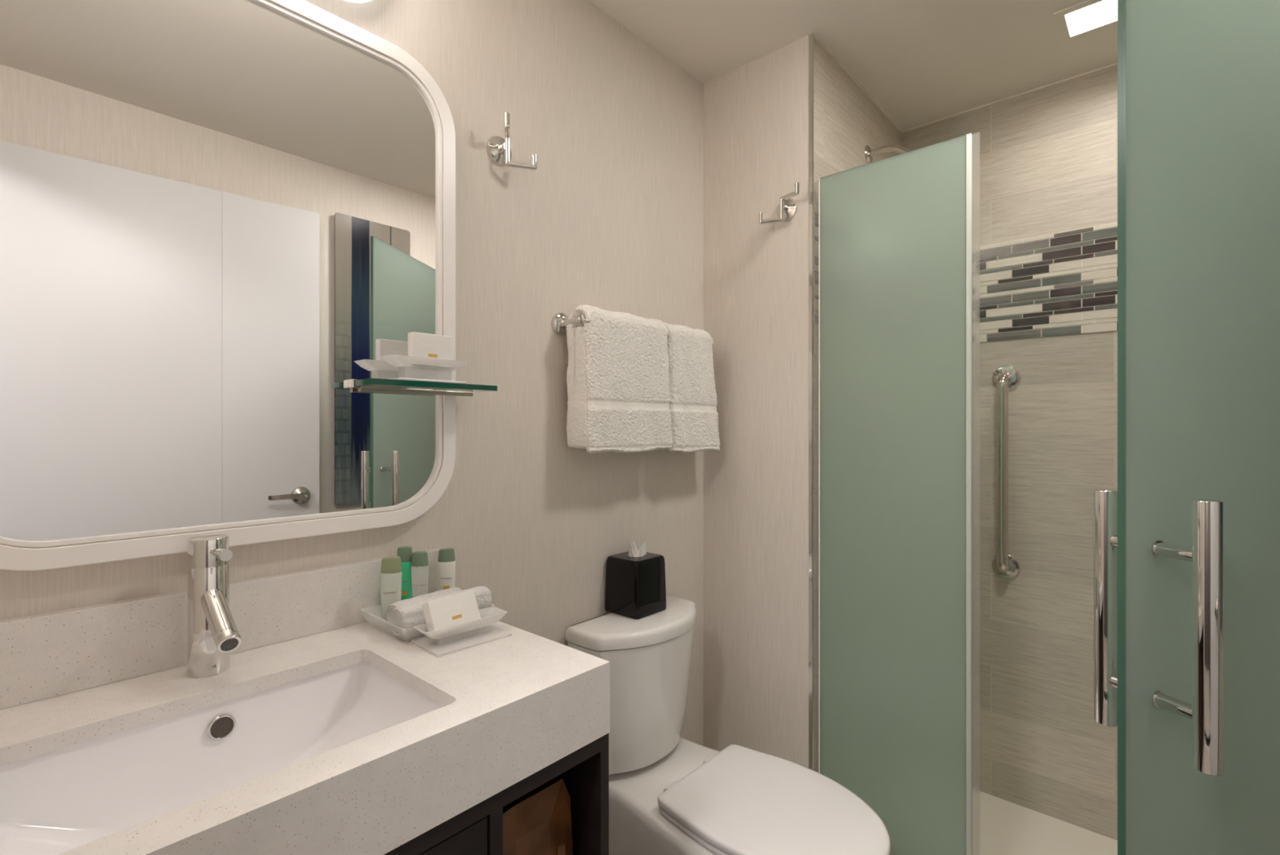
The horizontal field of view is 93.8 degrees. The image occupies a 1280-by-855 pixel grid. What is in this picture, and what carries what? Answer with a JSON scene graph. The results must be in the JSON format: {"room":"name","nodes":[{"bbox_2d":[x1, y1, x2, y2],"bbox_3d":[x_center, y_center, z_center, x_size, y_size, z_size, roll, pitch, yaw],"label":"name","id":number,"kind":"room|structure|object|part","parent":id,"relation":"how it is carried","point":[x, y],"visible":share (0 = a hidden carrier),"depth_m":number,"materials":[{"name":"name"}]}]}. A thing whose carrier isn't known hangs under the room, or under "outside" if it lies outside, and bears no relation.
{"room":"hotel bathroom","nodes":[
{"label":"hotel bathroom","id":0,"kind":"room"},
{"bbox_2d":[0,0,703,745],"bbox_3d":[-0.310,0.035,1.370,0.100,2.410,2.014,0,0,42],"label":"wall","id":1,"kind":"structure","parent":0,"point":[610,215],"depth_m":1.39,"materials":[{"name":"paint"}]},
{"bbox_2d":[0,547,441,709],"bbox_3d":[-0.628,0.293,0.923,0.020,0.106,0.720,0,0,42],"label":"backsplash","id":2,"kind":"structure","parent":1,"relation":"attached to","point":[46,655],"depth_m":0.84,"materials":[{"name":"beige stone"}]},
{"bbox_2d":[0,0,455,570],"bbox_3d":[-0.611,-0.260,0.935,0.030,0.880,0.704,0,0,42],"label":"wall mirror","id":3,"kind":"object","parent":1,"relation":"attached to","point":[218,218],"visible":1,"depth_m":0.89,"materials":[{"name":"mirror"}]},
{"bbox_2d":[348,377,497,396],"bbox_3d":[-0.392,-0.073,1.108,0.086,0.021,0.251,0,0,42],"label":"glass shelf","id":4,"kind":"object","parent":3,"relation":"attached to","point":[370,384],"visible":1,"depth_m":1.08,"materials":[{"name":"green glass"}]},
{"bbox_3d":[-0.414,-0.067,1.124,0.012,0.008,0.224,0,0,42],"label":"support rail","id":5,"kind":"part","parent":4,"relation":"part of","materials":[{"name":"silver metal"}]},
{"bbox_2d":[380,354,467,383],"bbox_3d":[-0.391,-0.103,1.093,0.057,0.043,0.148,0,0,42],"label":"soap dish","id":6,"kind":"object","parent":4,"relation":"on","point":[407,371],"visible":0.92,"depth_m":1.07,"materials":[{"name":"white ceramic"}]},
{"bbox_3d":[-0.391,-0.116,1.093,0.052,0.017,0.148,0,0,42],"label":"dish","id":7,"kind":"part","parent":6,"relation":"part of","materials":[{"name":"white ceramic"}]},
{"bbox_3d":[-0.391,-0.084,1.093,0.057,0.004,0.132,0,0,42],"label":"plate","id":8,"kind":"part","parent":6,"relation":"part of","materials":[{"name":"white ceramic"}]},
{"bbox_2d":[408,331,451,367],"bbox_3d":[-0.382,-0.140,1.089,0.020,0.058,0.076,-1,-1,42],"label":"carton","id":9,"kind":"object","parent":6,"relation":"in","point":[420,344],"visible":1,"depth_m":1.08,"materials":[{"name":"white cardboard"}]},
{"bbox_2d":[343,0,372,3],"bbox_3d":[-0.591,-0.833,0.917,0.083,0.190,0.436,0,0,42],"label":"vanity light","id":10,"kind":"object","parent":1,"relation":"attached to","point":[350,1],"visible":1,"depth_m":1.05,"materials":[{"name":"white paint"}]},
{"bbox_2d":[486,112,537,170],"bbox_3d":[-0.272,-0.602,1.284,0.072,0.090,0.088,0,0,42],"label":"robe hook","id":11,"kind":"object","parent":1,"relation":"attached to","point":[499,148],"visible":1,"depth_m":1.28,"materials":[{"name":"silver metal"}]},
{"bbox_3d":[-0.295,-0.599,1.288,0.032,0.062,0.062,0,0,42],"label":"wall plate","id":12,"kind":"part","parent":11,"relation":"part of","materials":[{"name":"silver metal"}]},
{"bbox_2d":[551,312,583,335],"bbox_3d":[0.006,-0.246,1.593,0.076,0.055,0.558,0,0,42],"label":"towel bar","id":13,"kind":"object","parent":1,"relation":"attached to","point":[560,321],"visible":0.4,"depth_m":1.41,"materials":[{"name":"silver metal"}]},
{"bbox_2d":[566,304,672,453],"bbox_3d":[-0.040,-0.113,1.489,0.095,0.349,0.314,0,0,42],"label":"towel","id":14,"kind":"object","parent":13,"relation":"hanging from","point":[618,380],"visible":0.98,"depth_m":1.42,"materials":[{"name":"white fabric"}]},
{"bbox_2d":[663,322,719,453],"bbox_3d":[0.138,-0.107,1.687,0.091,0.357,0.243,0,0,42],"label":"towel","id":15,"kind":"object","parent":13,"relation":"hanging from","point":[693,395],"visible":0.87,"depth_m":1.65,"materials":[{"name":"white fabric"}]},
{"bbox_2d":[703,35,808,768],"bbox_3d":[0.362,0.035,1.785,0.352,2.410,0.100,0,0,42],"label":"wall","id":16,"kind":"structure","parent":0,"point":[756,113],"depth_m":1.74,"materials":[{"name":"paint"}]},
{"bbox_2d":[759,182,799,224],"bbox_3d":[0.392,-0.611,1.651,0.116,0.090,0.060,0,0,42],"label":"robe hook","id":17,"kind":"object","parent":16,"relation":"attached to","point":[787,208],"visible":1,"depth_m":1.65,"materials":[{"name":"silver metal"}]},
{"bbox_3d":[0.401,-0.608,1.662,0.062,0.062,0.032,0,0,42],"label":"wall plate","id":18,"kind":"part","parent":17,"relation":"part of","materials":[{"name":"silver metal"}]},
{"bbox_2d":[808,33,813,769],"bbox_3d":[0.466,0.075,1.630,0.011,2.290,0.009,0,0,42],"label":"trim","id":19,"kind":"structure","parent":16,"relation":"attached to","point":[811,35],"depth_m":1.62,"materials":[{"name":"silver metal"}]},
{"bbox_2d":[589,0,1117,130],"bbox_3d":[0.034,-1.119,0.535,1.725,0.100,3.845,0,0,42],"label":"ceiling","id":20,"kind":"structure","parent":0,"point":[922,61],"depth_m":1.65,"materials":[{"name":"beige paint"}]},
{"bbox_2d":[813,34,1117,133],"bbox_3d":[1.145,-1.067,1.510,1.164,0.006,0.711,0,0,42],"label":"trim","id":21,"kind":"structure","parent":20,"relation":"attached to","point":[815,37],"depth_m":1.90,"materials":[{"name":"beige tile"}]},
{"bbox_2d":[1053,0,1117,44],"bbox_3d":[1.179,-1.079,1.551,0.160,0.028,0.159,0,0,42],"label":"recessed light","id":22,"kind":"object","parent":20,"relation":"in","point":[1087,17],"visible":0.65,"depth_m":1.58,"materials":[{"name":"beige plastic"}]},
{"bbox_2d":[813,37,902,180],"bbox_3d":[0.724,0.035,1.951,0.050,2.410,0.814,0,0,42],"label":"wall","id":23,"kind":"structure","parent":0,"point":[846,120],"depth_m":1.77,"materials":[{"name":"tile"}]},
{"bbox_2d":[864,144,911,163],"bbox_3d":[0.818,-0.820,1.846,0.230,0.169,0.096,0,0,42],"label":"shower","id":24,"kind":"object","parent":23,"relation":"attached to","point":[869,153],"visible":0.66,"depth_m":1.89,"materials":[{"name":"silver metal"}]},
{"bbox_3d":[0.790,-0.847,1.870,0.158,0.080,0.021,0,0,42],"label":"shower arm","id":25,"kind":"part","parent":24,"relation":"part of","materials":[{"name":"silver metal"}]},
{"bbox_2d":[902,65,1117,839],"bbox_3d":[1.415,0.035,1.813,1.164,2.410,0.100,0,0,42],"label":"wall","id":26,"kind":"structure","parent":0,"point":[1048,156],"depth_m":1.88,"materials":[{"name":"tile"}]},
{"bbox_2d":[991,365,1020,578],"bbox_3d":[1.167,0.145,1.920,0.081,0.692,0.071,0,0,42],"label":"grab bar","id":27,"kind":"object","parent":26,"relation":"attached to","point":[1005,378],"visible":1,"depth_m":1.90,"materials":[{"name":"silver metal"}]},
{"bbox_2d":[979,222,1117,342],"bbox_3d":[1.380,-0.443,1.774,1.164,0.320,0.004,0,0,42],"label":"mosaic band","id":28,"kind":"object","parent":26,"relation":"attached to","point":[1061,283],"visible":0.26,"depth_m":1.86,"materials":[{"name":"grey tile"}]},
{"bbox_2d":[979,791,1117,854],"bbox_3d":[1.148,1.241,1.514,1.164,0.058,0.701,0,0,42],"label":"floor","id":29,"kind":"structure","parent":0,"point":[1006,827],"depth_m":1.78,"materials":[{"name":"white tile"}]},
{"bbox_3d":[-0.232,1.245,0.236,1.725,0.050,3.044,0,0,42],"label":"floor","id":30,"kind":"structure","parent":0,"visible":0},
{"bbox_2d":[383,733,608,854],"bbox_3d":[-0.459,0.836,0.774,0.465,0.769,0.719,0,0,42],"label":"vanity cabinet","id":31,"kind":"object","parent":30,"relation":"on","point":[477,829],"visible":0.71,"depth_m":0.80,"materials":[{"name":"brown paint"}]},
{"bbox_2d":[0,547,609,854],"bbox_3d":[-0.460,0.345,0.773,0.471,0.210,0.720,0,0,42],"label":"countertop","id":32,"kind":"structure","parent":31,"relation":"on","point":[516,704],"depth_m":0.77,"materials":[{"name":"beige stone"}]},
{"bbox_2d":[186,533,241,677],"bbox_3d":[-0.582,0.251,0.824,0.133,0.190,0.050,0,0,42],"label":"faucet","id":33,"kind":"object","parent":32,"relation":"on","point":[213,633],"visible":1,"depth_m":0.83,"materials":[{"name":"silver metal"}]},
{"bbox_3d":[-0.575,0.256,0.818,0.114,0.080,0.028,0,0,42],"label":"spout","id":34,"kind":"part","parent":33,"relation":"part of","materials":[{"name":"silver metal"}]},
{"bbox_2d":[0,662,443,854],"bbox_3d":[-0.465,0.437,0.697,0.310,0.138,0.447,0,0,42],"label":"undermount sink","id":35,"kind":"object","parent":32,"relation":"in","point":[56,802],"visible":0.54,"depth_m":0.77,"materials":[{"name":"white porcelain"},{"name":"polished chrome"}]},
{"bbox_2d":[360,603,494,641],"bbox_3d":[-0.377,0.333,1.065,0.162,0.025,0.174,0,0,42],"label":"tray","id":36,"kind":"object","parent":32,"relation":"on","point":[372,615],"visible":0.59,"depth_m":1.00,"materials":[{"name":"white ceramic"}]},
{"bbox_2d":[380,555,402,621],"bbox_3d":[-0.431,0.283,1.038,0.035,0.117,0.023,0,0,-13],"label":"toiletry bottle","id":37,"kind":"object","parent":36,"relation":"on","point":[391,573],"visible":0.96,"depth_m":1.03,"materials":[{"name":"white plastic"}]},
{"bbox_2d":[396,546,412,599],"bbox_3d":[-0.430,0.280,1.094,0.029,0.124,0.020,0,0,-7],"label":"toiletry bottle","id":38,"kind":"object","parent":36,"relation":"on","point":[405,553],"visible":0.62,"depth_m":1.09,"materials":[{"name":"green plastic"}]},
{"bbox_2d":[411,551,428,597],"bbox_3d":[-0.400,0.283,1.087,0.030,0.116,0.021,0,0,-7],"label":"toiletry bottle","id":39,"kind":"object","parent":36,"relation":"on","point":[420,561],"visible":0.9,"depth_m":1.08,"materials":[{"name":"white plastic"}]},
{"bbox_2d":[386,586,461,622],"bbox_3d":[-0.380,0.317,1.064,0.043,0.043,0.130,0,0,38],"label":"rolled washcloth","id":40,"kind":"object","parent":36,"relation":"on","point":[451,590],"visible":0.28,"depth_m":1.05,"materials":[{"name":"white fabric"}]},
{"bbox_2d":[389,586,491,635],"bbox_3d":[-0.341,0.315,1.038,0.050,0.051,0.175,0,0,38],"label":"rolled washcloth","id":41,"kind":"object","parent":36,"relation":"on","point":[409,615],"visible":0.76,"depth_m":0.98,"materials":[{"name":"white fabric"}]},
{"bbox_2d":[437,547,455,590],"bbox_3d":[-0.372,0.287,1.153,0.033,0.108,0.021,0,0,-16],"label":"toiletry bottle","id":42,"kind":"object","parent":36,"relation":"on","point":[446,559],"visible":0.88,"depth_m":1.14,"materials":[{"name":"white plastic"}]},
{"bbox_2d":[410,606,511,656],"bbox_3d":[-0.291,0.330,0.980,0.092,0.032,0.148,0,0,45],"label":"soap dish","id":43,"kind":"object","parent":32,"relation":"on","point":[452,638],"visible":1,"depth_m":0.96,"materials":[{"name":"white ceramic"}]},
{"bbox_2d":[422,590,480,631],"bbox_3d":[-0.306,0.302,0.976,0.038,0.054,0.088,0,0,37],"label":"carton","id":44,"kind":"object","parent":43,"relation":"in","point":[462,607],"visible":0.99,"depth_m":0.96,"materials":[{"name":"white"}]},
{"bbox_3d":[-0.291,0.322,0.980,0.044,0.017,0.148,0,0,45],"label":"dish","id":45,"kind":"part","parent":43,"relation":"part of","materials":[{"name":"white ceramic"}]},
{"bbox_3d":[-0.291,0.344,0.980,0.092,0.004,0.132,0,0,45],"label":"plate","id":46,"kind":"part","parent":43,"relation":"part of","materials":[{"name":"white ceramic"}]},
{"bbox_3d":[-0.277,0.777,0.645,0.017,0.602,0.252,0,0,42],"label":"cabinet door","id":47,"kind":"part","parent":31,"relation":"part of","materials":[{"name":"brown paint"}]},
{"bbox_2d":[502,775,573,854],"bbox_3d":[-0.230,0.800,0.914,0.261,0.560,0.162,0,0,42],"label":"paper bag","id":48,"kind":"object","parent":31,"relation":"on","point":[539,821],"visible":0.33,"depth_m":0.85,"materials":[{"name":"brown paper"}]},
{"bbox_3d":[-0.225,0.775,1.036,0.465,0.649,0.016,0,0,42],"label":"panel","id":49,"kind":"part","parent":31,"relation":"part of","materials":[{"name":"brown paint"}]},
{"bbox_2d":[565,594,890,854],"bbox_3d":[0.195,0.845,1.329,0.685,0.750,0.397,0,0,42],"label":"toilet","id":50,"kind":"object","parent":30,"relation":"on","point":[670,793],"visible":0.87,"depth_m":1.36,"materials":[{"name":"white ceramic"}]},
{"bbox_3d":[0.016,0.657,1.499,0.178,0.302,0.378,0,0,42],"label":"tank","id":51,"kind":"part","parent":50,"relation":"part of","materials":[{"name":"white ceramic"}]},
{"bbox_3d":[0.016,0.487,1.499,0.186,0.035,0.382,0,0,42],"label":"tank lid","id":52,"kind":"part","parent":50,"relation":"part of","materials":[{"name":"white ceramic"}]},
{"bbox_2d":[604,551,666,619],"bbox_3d":[-0.011,0.399,1.541,0.116,0.141,0.120,0,0,42],"label":"tissue box cover","id":53,"kind":"object","parent":50,"relation":"on","point":[636,586],"visible":0.91,"depth_m":1.50,"materials":[{"name":"black plastic"}]},
{"bbox_2d":[627,540,646,556],"bbox_3d":[-0.008,0.319,1.543,0.053,0.054,0.023,0,0,-14],"label":"tissue","id":54,"kind":"object","parent":53,"relation":"on","point":[633,550],"visible":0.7,"depth_m":1.54,"materials":[{"name":"white paper"}]},
{"bbox_3d":[0.198,1.023,1.337,0.680,0.394,0.367,0,0,42],"label":"bowl","id":55,"kind":"part","parent":50,"relation":"part of","materials":[{"name":"white ceramic"}]},
{"bbox_3d":[0.294,0.819,1.252,0.431,0.014,0.344,0,0,42],"label":"seat","id":56,"kind":"part","parent":50,"relation":"part of","materials":[{"name":"white plastic"}]},
{"bbox_3d":[0.294,0.800,1.252,0.435,0.021,0.347,0,0,42],"label":"seat lid","id":57,"kind":"part","parent":50,"relation":"part of","materials":[{"name":"white plastic"}]},
{"bbox_2d":[813,132,979,854],"bbox_3d":[0.622,0.270,1.494,0.402,1.884,0.020,0,0,42],"label":"glass screen","id":58,"kind":"object","parent":30,"relation":"on","point":[896,238],"visible":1,"depth_m":1.47,"materials":[{"name":"green glass"}]},
{"bbox_3d":[1.335,0.085,0.905,0.075,2.310,0.080,0,0,42],"label":"jamb","id":59,"kind":"object","parent":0,"visible":0},
{"bbox_2d":[1093,0,1279,854],"bbox_3d":[0.932,0.264,0.826,0.706,1.872,0.143,0,0,-15],"label":"shower door","id":60,"kind":"structure","parent":59,"relation":"attached to","point":[1187,542],"depth_m":0.76,"materials":[{"name":"green glass"}]},
{"bbox_3d":[0.627,0.240,0.804,0.027,0.312,0.027,0,0,-15],"label":"door handle","id":61,"kind":"part","parent":60,"relation":"part of","materials":[{"name":"silver metal"}]},
{"bbox_3d":[0.633,0.337,0.778,0.021,0.021,0.052,0,0,-15],"label":"handle post","id":62,"kind":"part","parent":60,"relation":"part of","materials":[{"name":"silver metal"}]},
{"bbox_3d":[0.633,0.150,0.778,0.021,0.021,0.052,0,0,-15],"label":"handle post","id":63,"kind":"part","parent":60,"relation":"part of","materials":[{"name":"silver metal"}]},
{"bbox_3d":[0.649,0.337,0.718,0.021,0.021,0.052,0,0,-15],"label":"handle post","id":64,"kind":"part","parent":60,"relation":"part of","materials":[{"name":"silver metal"}]},
{"bbox_3d":[0.649,0.150,0.718,0.021,0.021,0.052,0,0,-15],"label":"handle post","id":65,"kind":"part","parent":60,"relation":"part of","materials":[{"name":"silver metal"}]},
{"bbox_3d":[0.656,0.240,0.692,0.027,0.312,0.027,0,0,-15],"label":"door handle","id":66,"kind":"part","parent":60,"relation":"part of","materials":[{"name":"silver metal"}]}
]}

